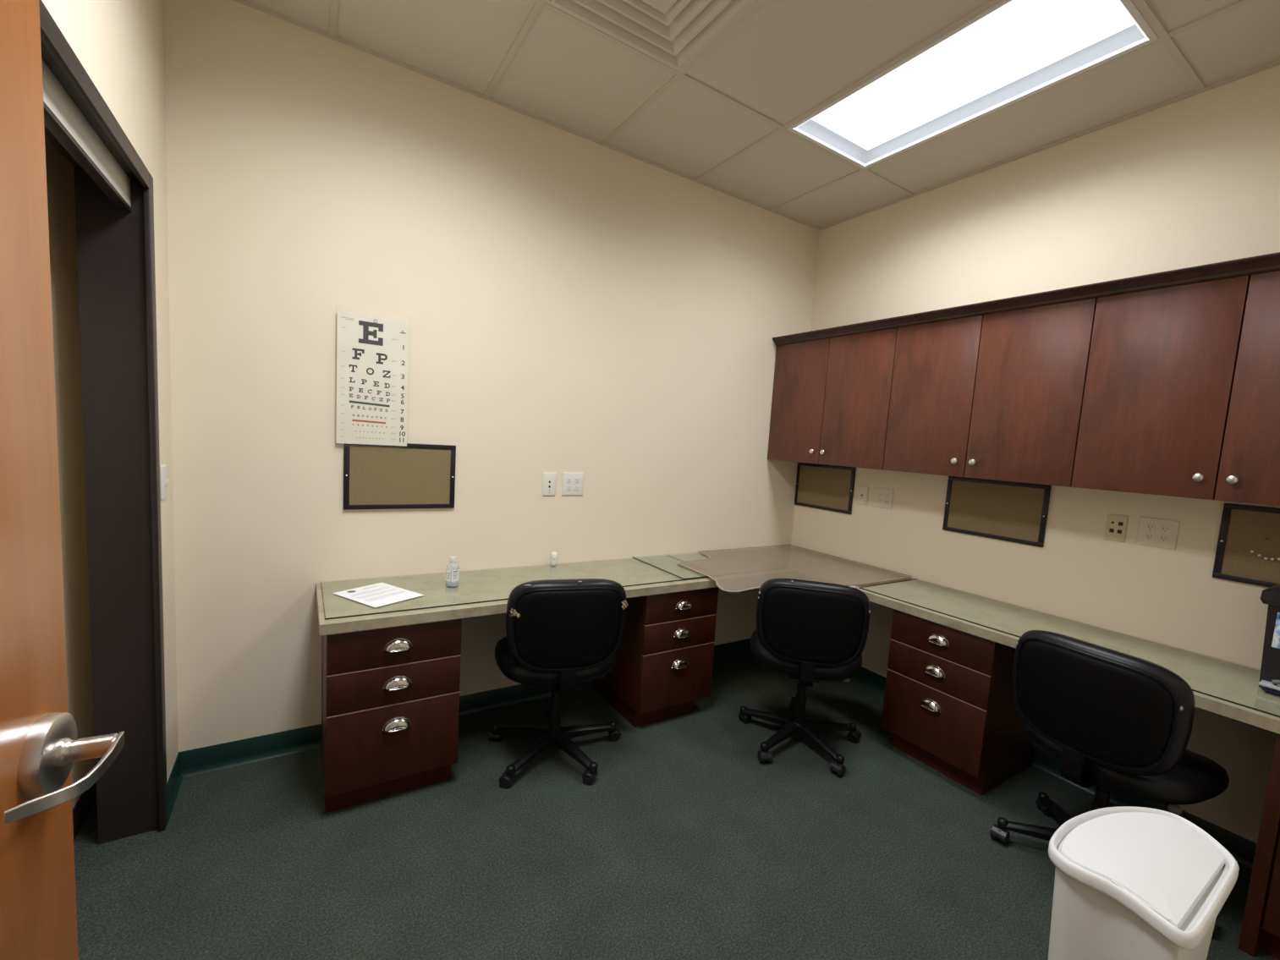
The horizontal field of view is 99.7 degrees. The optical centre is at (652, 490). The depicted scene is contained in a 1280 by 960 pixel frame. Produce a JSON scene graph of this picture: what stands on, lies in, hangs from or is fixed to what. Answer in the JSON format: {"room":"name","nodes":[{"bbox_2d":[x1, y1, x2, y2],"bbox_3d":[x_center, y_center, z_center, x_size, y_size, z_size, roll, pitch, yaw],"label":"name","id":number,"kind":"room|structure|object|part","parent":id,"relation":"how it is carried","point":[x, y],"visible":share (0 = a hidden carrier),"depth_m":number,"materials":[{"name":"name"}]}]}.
{"room":"medical office","nodes":[
{"label":"medical office","id":0,"kind":"room"},
{"bbox_2d":[44,135,95,808],"bbox_3d":[-1.530,-0.215,1.081,0.095,2.999,1.900,0,6,-33],"label":"wall","id":1,"kind":"structure","parent":0,"point":[60,177],"depth_m":1.80,"materials":[{"name":"paint"}]},
{"bbox_2d":[72,781,96,840],"bbox_3d":[-1.579,1.205,1.244,0.006,0.100,1.900,0,6,-33],"label":"baseboard","id":2,"kind":"structure","parent":1,"relation":"attached to","point":[85,802],"depth_m":1.89,"materials":[{"name":"black"}]},
{"bbox_2d":[41,0,178,782],"bbox_3d":[-1.089,-0.179,0.785,0.145,3.159,2.880,0,6,-33],"label":"wall","id":3,"kind":"structure","parent":0,"point":[118,44],"depth_m":1.75,"materials":[{"name":"beige paint"}]},
{"bbox_2d":[0,0,125,959],"bbox_3d":[-0.540,0.345,0.305,0.126,2.102,0.925,1,6,-28],"label":"door","id":4,"kind":"structure","parent":3,"relation":"in","point":[40,744],"depth_m":0.61,"materials":[{"name":"orange wood"}]},
{"bbox_3d":[-0.658,0.326,0.623,0.032,0.028,0.135,3,5,-3],"label":"lever","id":5,"kind":"part","parent":4,"relation":"part of","materials":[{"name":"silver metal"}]},
{"bbox_2d":[38,0,168,844],"bbox_3d":[-1.443,0.153,1.332,0.171,2.190,1.060,0,6,-33],"label":"door frame","id":6,"kind":"structure","parent":3,"relation":"attached to","point":[113,187],"depth_m":1.72,"materials":[{"name":"brown paint"}]},
{"bbox_3d":[-1.354,-0.863,1.251,0.016,0.085,0.998,0,6,-33],"label":"panel","id":7,"kind":"part","parent":6,"relation":"part of","materials":[{"name":"grey"}]},
{"bbox_3d":[-1.361,-0.815,1.253,0.030,0.012,0.998,0,6,-33],"label":"rail","id":8,"kind":"part","parent":6,"relation":"part of","materials":[{"name":"grey metal"}]},
{"bbox_2d":[159,464,170,499],"bbox_3d":[-1.718,-0.030,1.908,0.020,0.118,0.072,0,6,-33],"label":"wall plate","id":9,"kind":"object","parent":3,"relation":"attached to","point":[162,469],"visible":1,"depth_m":1.89,"materials":[{"name":"white plastic"}]},
{"bbox_2d":[167,752,183,821],"bbox_3d":[-1.810,1.113,2.041,0.016,0.102,0.300,0,6,-33],"label":"baseboard","id":10,"kind":"structure","parent":3,"relation":"attached to","point":[175,779],"depth_m":2.05,"materials":[{"name":"teal plastic"}]},
{"bbox_2d":[162,0,818,752],"bbox_3d":[-0.479,-0.347,2.956,3.841,3.159,0.120,0,6,-33],"label":"wall","id":11,"kind":"structure","parent":0,"point":[571,303],"depth_m":2.47,"materials":[{"name":"beige paint"}]},
{"bbox_2d":[335,309,409,445],"bbox_3d":[-1.219,-0.490,2.360,0.287,0.605,0.017,0,6,-33],"label":"chart","id":12,"kind":"object","parent":11,"relation":"attached to","point":[372,351],"visible":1,"depth_m":2.36,"materials":[{"name":"grey paper"}]},
{"bbox_2d":[343,443,455,510],"bbox_3d":[-1.149,-0.067,2.478,0.467,0.302,0.015,0,6,-33],"label":"corkboard","id":13,"kind":"object","parent":11,"relation":"attached to","point":[412,475],"visible":1,"depth_m":2.47,"materials":[{"name":"black"}]},
{"bbox_2d":[179,638,752,777],"bbox_3d":[-0.458,1.100,3.086,3.421,0.102,0.016,0,6,-33],"label":"baseboard","id":14,"kind":"structure","parent":11,"relation":"attached to","point":[195,761],"depth_m":2.37,"materials":[{"name":"teal plastic"}]},
{"bbox_2d":[542,472,556,495],"bbox_3d":[-0.548,-0.035,2.876,0.074,0.122,0.009,0,6,-33],"label":"wall plate","id":15,"kind":"object","parent":11,"relation":"attached to","point":[549,479],"visible":1,"depth_m":2.87,"materials":[{"name":"white plastic"}]},
{"bbox_2d":[561,472,583,495],"bbox_3d":[-0.433,-0.036,2.950,0.122,0.124,0.008,0,6,-33],"label":"outlet plate","id":16,"kind":"object","parent":11,"relation":"attached to","point":[572,482],"visible":1,"depth_m":2.95,"materials":[{"name":"white plastic"}]},
{"bbox_2d":[566,477,571,483],"bbox_3d":[-0.450,-0.056,2.934,0.028,0.026,0.003,0,6,-33],"label":"receptacle","id":17,"kind":"object","parent":16,"relation":"attached to","point":[568,480],"depth_m":2.93,"materials":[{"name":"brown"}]},
{"bbox_2d":[566,485,571,490],"bbox_3d":[-0.453,-0.016,2.938,0.028,0.026,0.003,0,6,-33],"label":"receptacle","id":18,"kind":"object","parent":16,"relation":"attached to","point":[568,487],"depth_m":2.94,"materials":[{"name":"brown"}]},
{"bbox_2d":[574,477,579,483],"bbox_3d":[-0.412,-0.056,2.959,0.028,0.026,0.003,0,6,-33],"label":"receptacle","id":19,"kind":"object","parent":16,"relation":"attached to","point":[576,480],"depth_m":2.96,"materials":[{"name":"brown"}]},
{"bbox_2d":[574,485,579,490],"bbox_3d":[-0.415,-0.016,2.963,0.028,0.026,0.003,0,6,-33],"label":"receptacle","id":20,"kind":"object","parent":16,"relation":"attached to","point":[576,487],"depth_m":2.96,"materials":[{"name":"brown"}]},
{"bbox_2d":[73,653,1278,959],"bbox_3d":[0.179,1.346,1.886,3.655,0.080,2.760,0,6,-33],"label":"floor","id":21,"kind":"structure","parent":0,"point":[683,844],"depth_m":1.88,"materials":[{"name":"green carpet"}]},
{"bbox_2d":[321,618,461,813],"bbox_3d":[-1.115,0.828,2.276,0.464,0.712,0.573,0,6,-33],"label":"base cabinet","id":22,"kind":"object","parent":21,"relation":"on","point":[390,695],"visible":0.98,"depth_m":2.05,"materials":[{"name":"brown wood"}]},
{"bbox_3d":[-0.989,0.965,2.081,0.462,0.304,0.018,0,6,-33],"label":"drawer","id":23,"kind":"part","parent":22,"relation":"part of","materials":[{"name":"brown wood"}]},
{"bbox_3d":[-0.974,0.736,2.059,0.462,0.151,0.018,0,6,-33],"label":"drawer","id":24,"kind":"part","parent":22,"relation":"part of","materials":[{"name":"brown wood"}]},
{"bbox_3d":[-0.964,0.583,2.045,0.462,0.150,0.018,0,6,-33],"label":"drawer","id":25,"kind":"part","parent":22,"relation":"part of","materials":[{"name":"brown wood"}]},
{"bbox_3d":[-0.971,0.888,2.053,0.102,0.043,0.031,0,6,-33],"label":"handle","id":26,"kind":"part","parent":22,"relation":"part of","materials":[{"name":"silver metal"}]},
{"bbox_3d":[-0.960,0.725,2.038,0.102,0.043,0.031,0,6,-33],"label":"handle","id":27,"kind":"part","parent":22,"relation":"part of","materials":[{"name":"silver metal"}]},
{"bbox_3d":[-0.951,0.578,2.024,0.102,0.043,0.031,0,6,-33],"label":"handle","id":28,"kind":"part","parent":22,"relation":"part of","materials":[{"name":"silver metal"}]},
{"bbox_2d":[316,546,1279,734],"bbox_3d":[0.521,0.580,2.003,2.954,0.038,2.758,0,6,-33],"label":"desktop","id":29,"kind":"object","parent":22,"relation":"on","point":[1227,680],"visible":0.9,"depth_m":2.46,"materials":[{"name":"green laminate"}]},
{"bbox_2d":[322,593,508,620],"bbox_3d":[-0.969,0.442,2.226,0.662,0.006,0.331,0,6,-33],"label":"glass","id":30,"kind":"object","parent":29,"relation":"on","point":[500,599],"depth_m":2.08,"materials":[{"name":"green"}]},
{"bbox_2d":[332,582,424,607],"bbox_3d":[-1.130,0.427,2.229,0.284,0.001,0.218,7,6,29],"label":"paper sheet","id":31,"kind":"object","parent":30,"relation":"on","point":[381,594],"visible":1,"depth_m":2.22,"materials":[{"name":"white paper"}]},
{"bbox_2d":[445,556,459,586],"bbox_3d":[-0.892,0.360,2.409,0.056,0.132,0.056,0,6,-33],"label":"sanitizer bottle","id":32,"kind":"object","parent":30,"relation":"on","point":[452,576],"visible":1,"depth_m":2.39,"materials":[{"name":"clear plastic"}]},
{"bbox_2d":[549,551,557,565],"bbox_3d":[-0.528,0.365,2.891,0.038,0.074,0.042,2,6,-21],"label":"bottle","id":33,"kind":"object","parent":29,"relation":"on","point":[553,559],"visible":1,"depth_m":2.88,"materials":[{"name":"white plastic"}]},
{"bbox_2d":[622,554,719,587],"bbox_3d":[-0.019,0.432,2.956,0.616,0.006,0.524,0,6,-33],"label":"glass","id":34,"kind":"object","parent":29,"relation":"on","point":[667,555],"depth_m":2.81,"materials":[{"name":"green"}]},
{"bbox_2d":[632,556,787,579],"bbox_3d":[0.340,0.426,3.200,0.758,0.006,0.522,0,6,-33],"label":"glass","id":35,"kind":"object","parent":34,"relation":"on","point":[633,557],"visible":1,"depth_m":2.97,"materials":[{"name":"green"}]},
{"bbox_2d":[859,578,1020,637],"bbox_3d":[1.510,0.558,2.665,0.538,0.006,0.771,0,6,-33],"label":"glass","id":36,"kind":"object","parent":29,"relation":"on","point":[914,579],"depth_m":2.56,"materials":[{"name":"green"}]},
{"bbox_2d":[1192,689,1279,718],"bbox_3d":[1.829,0.670,1.697,0.020,0.006,0.192,0,6,-33],"label":"glass","id":37,"kind":"object","parent":29,"relation":"on","point":[1241,705],"depth_m":1.70,"materials":[{"name":"green"}]},
{"bbox_2d":[1258,583,1279,695],"bbox_3d":[2.212,0.511,1.768,0.266,0.345,0.300,0,6,-33],"label":"dispenser box","id":38,"kind":"object","parent":37,"relation":"on","point":[1270,669],"visible":1,"depth_m":1.81,"materials":[{"name":"black plastic"}]},
{"bbox_2d":[1258,680,1279,691],"bbox_3d":[2.100,0.657,1.743,0.050,0.010,0.186,0,6,-33],"label":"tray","id":39,"kind":"object","parent":38,"relation":"on","point":[1267,685],"depth_m":1.79,"materials":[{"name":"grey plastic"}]},
{"bbox_3d":[2.238,0.370,1.765,0.225,0.060,0.300,0,6,-33],"label":"lid","id":40,"kind":"part","parent":38,"relation":"part of","materials":[{"name":"black plastic"}]},
{"bbox_2d":[1262,686,1279,695],"bbox_3d":[2.104,0.672,1.749,0.036,0.016,0.168,0,6,-33],"label":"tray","id":41,"kind":"object","parent":38,"relation":"on","point":[1274,689],"depth_m":1.79,"materials":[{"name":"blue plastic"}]},
{"bbox_2d":[488,578,628,788],"bbox_3d":[-0.416,0.770,2.485,0.613,0.875,0.622,2,6,-19],"label":"chair","id":42,"kind":"object","parent":21,"relation":"on","point":[562,634],"visible":1,"depth_m":2.21,"materials":[{"name":"black leather"}]},
{"bbox_3d":[-0.622,1.116,2.517,0.273,0.052,0.054,4,5,9],"label":"leg","id":43,"kind":"part","parent":42,"relation":"part of","materials":[{"name":"black plastic"}]},
{"bbox_3d":[-0.532,1.139,2.338,0.054,0.052,0.273,6,6,27],"label":"leg","id":44,"kind":"part","parent":42,"relation":"part of","materials":[{"name":"black plastic"}]},
{"bbox_3d":[-0.445,0.766,2.499,0.547,0.118,0.492,2,6,-19],"label":"seat","id":45,"kind":"part","parent":42,"relation":"part of","materials":[{"name":"black leather"}]},
{"bbox_3d":[-0.348,0.554,2.237,0.500,0.386,0.110,2,6,-19],"label":"backrest","id":46,"kind":"part","parent":42,"relation":"part of","materials":[{"name":"black leather"}]},
{"bbox_3d":[-0.333,1.149,2.370,0.054,0.052,0.273,-2,8,-45],"label":"leg","id":47,"kind":"part","parent":42,"relation":"part of","materials":[{"name":"black plastic"}]},
{"bbox_3d":[-0.301,1.132,2.568,0.273,0.052,0.054,1,6,-27],"label":"leg","id":48,"kind":"part","parent":42,"relation":"part of","materials":[{"name":"black plastic"}]},
{"bbox_2d":[593,587,719,727],"bbox_3d":[0.004,0.830,3.002,0.456,0.712,0.573,0,6,-33],"label":"base cabinet","id":49,"kind":"object","parent":21,"relation":"on","point":[664,657],"visible":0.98,"depth_m":2.77,"materials":[{"name":"brown wood"}]},
{"bbox_3d":[0.130,0.967,2.806,0.454,0.304,0.018,0,6,-33],"label":"drawer","id":50,"kind":"part","parent":49,"relation":"part of","materials":[{"name":"brown wood"}]},
{"bbox_3d":[0.145,0.738,2.784,0.454,0.151,0.018,0,6,-33],"label":"drawer","id":51,"kind":"part","parent":49,"relation":"part of","materials":[{"name":"brown wood"}]},
{"bbox_3d":[0.148,0.890,2.779,0.102,0.043,0.031,0,6,-33],"label":"handle","id":52,"kind":"part","parent":49,"relation":"part of","materials":[{"name":"silver metal"}]},
{"bbox_3d":[0.154,0.585,2.770,0.454,0.150,0.018,0,6,-33],"label":"drawer","id":53,"kind":"part","parent":49,"relation":"part of","materials":[{"name":"brown wood"}]},
{"bbox_3d":[0.158,0.728,2.763,0.102,0.043,0.031,0,6,-33],"label":"handle","id":54,"kind":"part","parent":49,"relation":"part of","materials":[{"name":"silver metal"}]},
{"bbox_3d":[0.168,0.581,2.749,0.102,0.043,0.031,0,6,-33],"label":"handle","id":55,"kind":"part","parent":49,"relation":"part of","materials":[{"name":"silver metal"}]},
{"bbox_2d":[737,577,870,777],"bbox_3d":[0.771,0.825,2.711,0.626,0.873,0.627,5,6,13],"label":"chair","id":56,"kind":"object","parent":21,"relation":"on","point":[809,632],"visible":1,"depth_m":2.44,"materials":[{"name":"black leather"}]},
{"bbox_3d":[0.587,1.166,2.805,0.273,0.052,0.054,7,6,29],"label":"leg","id":57,"kind":"part","parent":56,"relation":"part of","materials":[{"name":"black plastic"}]},
{"bbox_3d":[0.611,1.186,2.606,0.273,0.052,0.054,-1,7,-43],"label":"leg","id":58,"kind":"part","parent":56,"relation":"part of","materials":[{"name":"black plastic"}]},
{"bbox_3d":[0.770,1.169,2.891,0.054,0.052,0.273,5,6,11],"label":"leg","id":59,"kind":"part","parent":56,"relation":"part of","materials":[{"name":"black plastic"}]},
{"bbox_3d":[0.770,0.821,2.732,0.547,0.118,0.492,5,6,13],"label":"seat","id":60,"kind":"part","parent":56,"relation":"part of","materials":[{"name":"black leather"}]},
{"bbox_3d":[0.725,0.601,2.464,0.500,0.386,0.110,5,6,13],"label":"backrest","id":61,"kind":"part","parent":56,"relation":"part of","materials":[{"name":"black leather"}]},
{"bbox_3d":[0.808,1.202,2.568,0.054,0.052,0.273,1,6,-25],"label":"leg","id":62,"kind":"part","parent":56,"relation":"part of","materials":[{"name":"black plastic"}]},
{"bbox_3d":[0.906,1.192,2.744,0.273,0.052,0.054,3,5,-7],"label":"leg","id":63,"kind":"part","parent":56,"relation":"part of","materials":[{"name":"black plastic"}]},
{"bbox_3d":[0.941,0.916,2.623,0.034,0.032,0.032,5,6,13],"label":"lever knob","id":64,"kind":"part","parent":56,"relation":"part of","materials":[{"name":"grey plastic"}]},
{"bbox_2d":[880,609,1034,796],"bbox_3d":[1.512,0.960,2.645,0.573,0.712,0.472,0,6,-33],"label":"base cabinet","id":65,"kind":"object","parent":21,"relation":"on","point":[948,705],"visible":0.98,"depth_m":2.46,"materials":[{"name":"brown wood"}]},
{"bbox_3d":[1.283,0.989,2.501,0.031,0.043,0.102,0,6,-33],"label":"handle","id":66,"kind":"part","parent":65,"relation":"part of","materials":[{"name":"silver metal"}]},
{"bbox_3d":[1.298,1.069,2.521,0.018,0.304,0.470,0,6,-33],"label":"drawer","id":67,"kind":"part","parent":65,"relation":"part of","materials":[{"name":"brown wood"}]},
{"bbox_3d":[1.294,0.826,2.485,0.031,0.043,0.102,0,6,-33],"label":"handle","id":68,"kind":"part","parent":65,"relation":"part of","materials":[{"name":"silver metal"}]},
{"bbox_3d":[1.303,0.679,2.471,0.031,0.043,0.102,0,6,-33],"label":"handle","id":69,"kind":"part","parent":65,"relation":"part of","materials":[{"name":"silver metal"}]},
{"bbox_3d":[1.313,0.840,2.499,0.018,0.151,0.470,0,6,-33],"label":"drawer","id":70,"kind":"part","parent":65,"relation":"part of","materials":[{"name":"brown wood"}]},
{"bbox_3d":[1.323,0.687,2.485,0.018,0.150,0.470,0,6,-33],"label":"drawer","id":71,"kind":"part","parent":65,"relation":"part of","materials":[{"name":"brown wood"}]},
{"bbox_2d":[989,630,1229,937],"bbox_3d":[1.662,0.957,1.929,0.620,0.873,0.602,1,6,-28],"label":"chair","id":72,"kind":"object","parent":21,"relation":"on","point":[1116,722],"visible":0.7,"depth_m":1.77,"materials":[{"name":"black leather"}]},
{"bbox_3d":[1.471,1.294,2.052,0.273,0.052,0.054,6,6,22],"label":"leg","id":73,"kind":"part","parent":72,"relation":"part of","materials":[{"name":"black plastic"}]},
{"bbox_3d":[1.642,1.295,2.158,0.054,0.052,0.273,4,5,4],"label":"leg","id":74,"kind":"part","parent":72,"relation":"part of","materials":[{"name":"black plastic"}]},
{"bbox_3d":[1.483,0.710,1.833,0.110,0.386,0.500,1,6,-28],"label":"backrest","id":75,"kind":"part","parent":72,"relation":"part of","materials":[{"name":"black leather"}]},
{"bbox_3d":[1.692,0.952,1.975,0.492,0.118,0.547,1,6,-28],"label":"seat","id":76,"kind":"part","parent":72,"relation":"part of","materials":[{"name":"black leather"}]},
{"bbox_3d":[1.716,1.046,1.773,0.032,0.032,0.034,1,6,-28],"label":"lever knob","id":77,"kind":"part","parent":72,"relation":"part of","materials":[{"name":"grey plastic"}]},
{"bbox_2d":[1048,806,1239,959],"bbox_3d":[1.039,1.093,1.193,0.434,0.664,0.253,0,6,-33],"label":"trash bin","id":78,"kind":"object","parent":21,"relation":"on","point":[1131,883],"visible":1,"depth_m":1.10,"materials":[{"name":"white plastic"}]},
{"bbox_3d":[1.057,0.778,1.166,0.393,0.027,0.206,0,6,-33],"label":"lid","id":79,"kind":"part","parent":78,"relation":"part of","materials":[{"name":"white plastic"}]},
{"bbox_2d":[1237,733,1279,959],"bbox_3d":[2.152,1.095,1.668,0.523,0.711,0.302,0,6,-33],"label":"base cabinet","id":80,"kind":"object","parent":21,"relation":"on","point":[1260,925],"visible":1,"depth_m":1.64,"materials":[{"name":"brown wood"}]},
{"bbox_3d":[1.955,1.050,1.511,0.017,0.605,0.262,0,6,-33],"label":"door","id":81,"kind":"part","parent":80,"relation":"part of","materials":[{"name":"brown wood"}]},
{"bbox_2d":[248,0,1279,227],"bbox_3d":[0.469,-1.666,1.663,3.421,0.014,2.760,0,6,-33],"label":"ceiling","id":82,"kind":"structure","parent":0,"point":[787,57],"depth_m":2.23,"materials":[{"name":"tile"}]},
{"bbox_2d":[544,0,757,71],"bbox_3d":[0.025,-1.728,1.824,0.586,0.078,0.586,0,6,-33],"label":"ceiling vent","id":83,"kind":"object","parent":82,"relation":"in","point":[672,33],"visible":1,"depth_m":1.97,"materials":[{"name":"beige metal"}]},
{"bbox_3d":[0.024,-1.699,1.827,0.140,0.016,0.140,0,6,-33],"label":"plate","id":84,"kind":"part","parent":83,"relation":"part of","materials":[{"name":"beige metal"}]},
{"bbox_2d":[233,0,1279,230],"bbox_3d":[0.469,-1.655,1.664,3.421,0.010,2.760,0,6,-33],"label":"grid","id":85,"kind":"object","parent":82,"relation":"attached to","point":[1165,36],"visible":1,"depth_m":2.24,"materials":[{"name":"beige metal"}]},
{"bbox_2d":[786,0,1158,169],"bbox_3d":[1.215,-1.718,2.230,0.586,0.124,1.195,0,6,-33],"label":"ceiling light","id":86,"kind":"object","parent":82,"relation":"attached to","point":[1013,51],"visible":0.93,"depth_m":2.21,"materials":[{"name":"white plastic"}]},
{"bbox_2d":[788,65,1279,843],"bbox_3d":[1.893,-0.173,2.717,0.120,3.159,2.880,0,6,-33],"label":"wall","id":87,"kind":"structure","parent":0,"point":[1194,180],"depth_m":2.45,"materials":[{"name":"beige paint"}]},
{"bbox_2d":[794,462,856,514],"bbox_3d":[1.172,-0.025,3.704,0.015,0.306,0.482,0,6,-33],"label":"corkboard","id":88,"kind":"object","parent":87,"relation":"attached to","point":[821,486],"visible":0.96,"depth_m":3.69,"materials":[{"name":"black"}]},
{"bbox_2d":[767,328,897,470],"bbox_3d":[1.174,-0.546,3.392,0.351,0.769,0.888,0,6,-33],"label":"upper cabinet","id":89,"kind":"object","parent":87,"relation":"attached to","point":[831,402],"visible":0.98,"depth_m":3.25,"materials":[{"name":"brown wood"}]},
{"bbox_3d":[0.941,-0.572,3.504,0.018,0.767,0.441,0,6,-33],"label":"door","id":90,"kind":"part","parent":89,"relation":"part of","materials":[{"name":"brown wood"}]},
{"bbox_3d":[1.182,-0.521,3.133,0.018,0.767,0.441,0,6,-33],"label":"door","id":91,"kind":"part","parent":89,"relation":"part of","materials":[{"name":"brown wood"}]},
{"bbox_2d":[772,252,1279,346],"bbox_3d":[1.678,-0.850,2.605,0.363,0.047,2.678,0,6,-33],"label":"crown molding","id":92,"kind":"structure","parent":89,"relation":"attached to","point":[1269,262],"depth_m":2.23,"materials":[{"name":"brown wood"}]},
{"bbox_2d":[856,485,868,505],"bbox_3d":[1.338,0.030,3.450,0.013,0.120,0.080,0,6,-33],"label":"wall plate","id":93,"kind":"object","parent":87,"relation":"attached to","point":[862,491],"visible":1,"depth_m":3.45,"materials":[{"name":"beige plastic"}]},
{"bbox_2d":[872,487,893,509],"bbox_3d":[1.420,0.047,3.327,0.008,0.120,0.130,0,6,-33],"label":"outlet plate","id":94,"kind":"object","parent":87,"relation":"attached to","point":[882,497],"visible":1,"depth_m":3.33,"materials":[{"name":"beige plastic"}]},
{"bbox_2d":[883,298,1097,487],"bbox_3d":[1.651,-0.446,2.656,0.351,0.769,0.873,0,6,-33],"label":"upper cabinet","id":95,"kind":"object","parent":87,"relation":"attached to","point":[996,396],"visible":0.99,"depth_m":2.50,"materials":[{"name":"brown wood"}]},
{"bbox_3d":[1.420,-0.471,2.765,0.018,0.767,0.435,0,6,-33],"label":"door","id":96,"kind":"part","parent":95,"relation":"part of","materials":[{"name":"brown wood"}]},
{"bbox_3d":[1.476,-0.145,2.632,0.032,0.030,0.030,0,6,-33],"label":"knob","id":97,"kind":"part","parent":95,"relation":"part of","materials":[{"name":"silver metal"}]},
{"bbox_3d":[1.521,-0.135,2.562,0.032,0.030,0.030,0,6,-33],"label":"knob","id":98,"kind":"part","parent":95,"relation":"part of","materials":[{"name":"silver metal"}]},
{"bbox_3d":[1.657,-0.421,2.400,0.018,0.767,0.432,0,6,-33],"label":"door","id":99,"kind":"part","parent":95,"relation":"part of","materials":[{"name":"brown wood"}]},
{"bbox_2d":[942,476,1051,547],"bbox_3d":[1.762,0.097,2.794,0.015,0.300,0.488,0,6,-33],"label":"corkboard","id":100,"kind":"object","parent":87,"relation":"attached to","point":[1013,512],"visible":0.97,"depth_m":2.77,"materials":[{"name":"black"}]},
{"bbox_2d":[850,666,1257,870],"bbox_3d":[1.712,1.259,2.868,0.016,0.102,2.760,0,6,-33],"label":"baseboard","id":101,"kind":"structure","parent":87,"relation":"attached to","point":[1243,850],"depth_m":2.30,"materials":[{"name":"teal plastic"}]},
{"bbox_2d":[1104,514,1128,542],"bbox_3d":[2.040,0.164,2.373,0.006,0.114,0.070,0,6,-33],"label":"wall plate","id":102,"kind":"object","parent":87,"relation":"attached to","point":[1116,528],"visible":1,"depth_m":2.37,"materials":[{"name":"beige plastic"}]},
{"bbox_2d":[1136,516,1179,549],"bbox_3d":[2.113,0.177,2.258,0.008,0.118,0.124,0,6,-33],"label":"outlet plate","id":103,"kind":"object","parent":87,"relation":"attached to","point":[1152,532],"visible":1,"depth_m":2.25,"materials":[{"name":"beige plastic"}]},
{"bbox_2d":[1144,532,1153,539],"bbox_3d":[2.097,0.193,2.278,0.003,0.026,0.028,0,6,-33],"label":"receptacle","id":104,"kind":"object","parent":103,"relation":"attached to","point":[1147,535],"depth_m":2.28,"materials":[{"name":"beige plastic"}]},
{"bbox_2d":[1146,523,1155,531],"bbox_3d":[2.100,0.155,2.274,0.003,0.026,0.028,0,6,-33],"label":"receptacle","id":105,"kind":"object","parent":103,"relation":"attached to","point":[1150,527],"depth_m":2.27,"materials":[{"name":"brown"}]},
{"bbox_2d":[1159,535,1168,542],"bbox_3d":[2.122,0.199,2.239,0.003,0.026,0.028,0,6,-33],"label":"receptacle","id":106,"kind":"object","parent":103,"relation":"attached to","point":[1161,538],"depth_m":2.24,"materials":[{"name":"beige plastic"}]},
{"bbox_2d":[1160,526,1170,532],"bbox_3d":[2.125,0.160,2.236,0.003,0.026,0.028,0,6,-33],"label":"receptacle","id":107,"kind":"object","parent":103,"relation":"attached to","point":[1163,529],"depth_m":2.23,"materials":[{"name":"beige plastic"}]},
{"bbox_2d":[1071,270,1279,505],"bbox_3d":[2.123,-0.346,1.928,0.351,0.769,0.871,0,6,-33],"label":"upper cabinet","id":108,"kind":"object","parent":87,"relation":"attached to","point":[1182,393],"visible":1,"depth_m":1.95,"materials":[{"name":"brown wood"}]},
{"bbox_3d":[1.940,-0.047,1.916,0.032,0.030,0.030,0,6,-33],"label":"knob","id":109,"kind":"part","parent":108,"relation":"part of","materials":[{"name":"silver metal"}]},
{"bbox_3d":[1.985,-0.037,1.846,0.032,0.030,0.030,0,6,-33],"label":"knob","id":110,"kind":"part","parent":108,"relation":"part of","materials":[{"name":"silver metal"}]},
{"bbox_3d":[2.125,-0.322,1.678,0.018,0.767,0.446,0,6,-33],"label":"door","id":111,"kind":"part","parent":108,"relation":"part of","materials":[{"name":"brown wood"}]},
{"bbox_2d":[1212,503,1279,587],"bbox_3d":[2.334,0.221,1.912,0.015,0.294,0.466,0,6,-33],"label":"corkboard","id":112,"kind":"object","parent":87,"relation":"attached to","point":[1244,529],"visible":1,"depth_m":2.04,"materials":[{"name":"black"}]}
]}

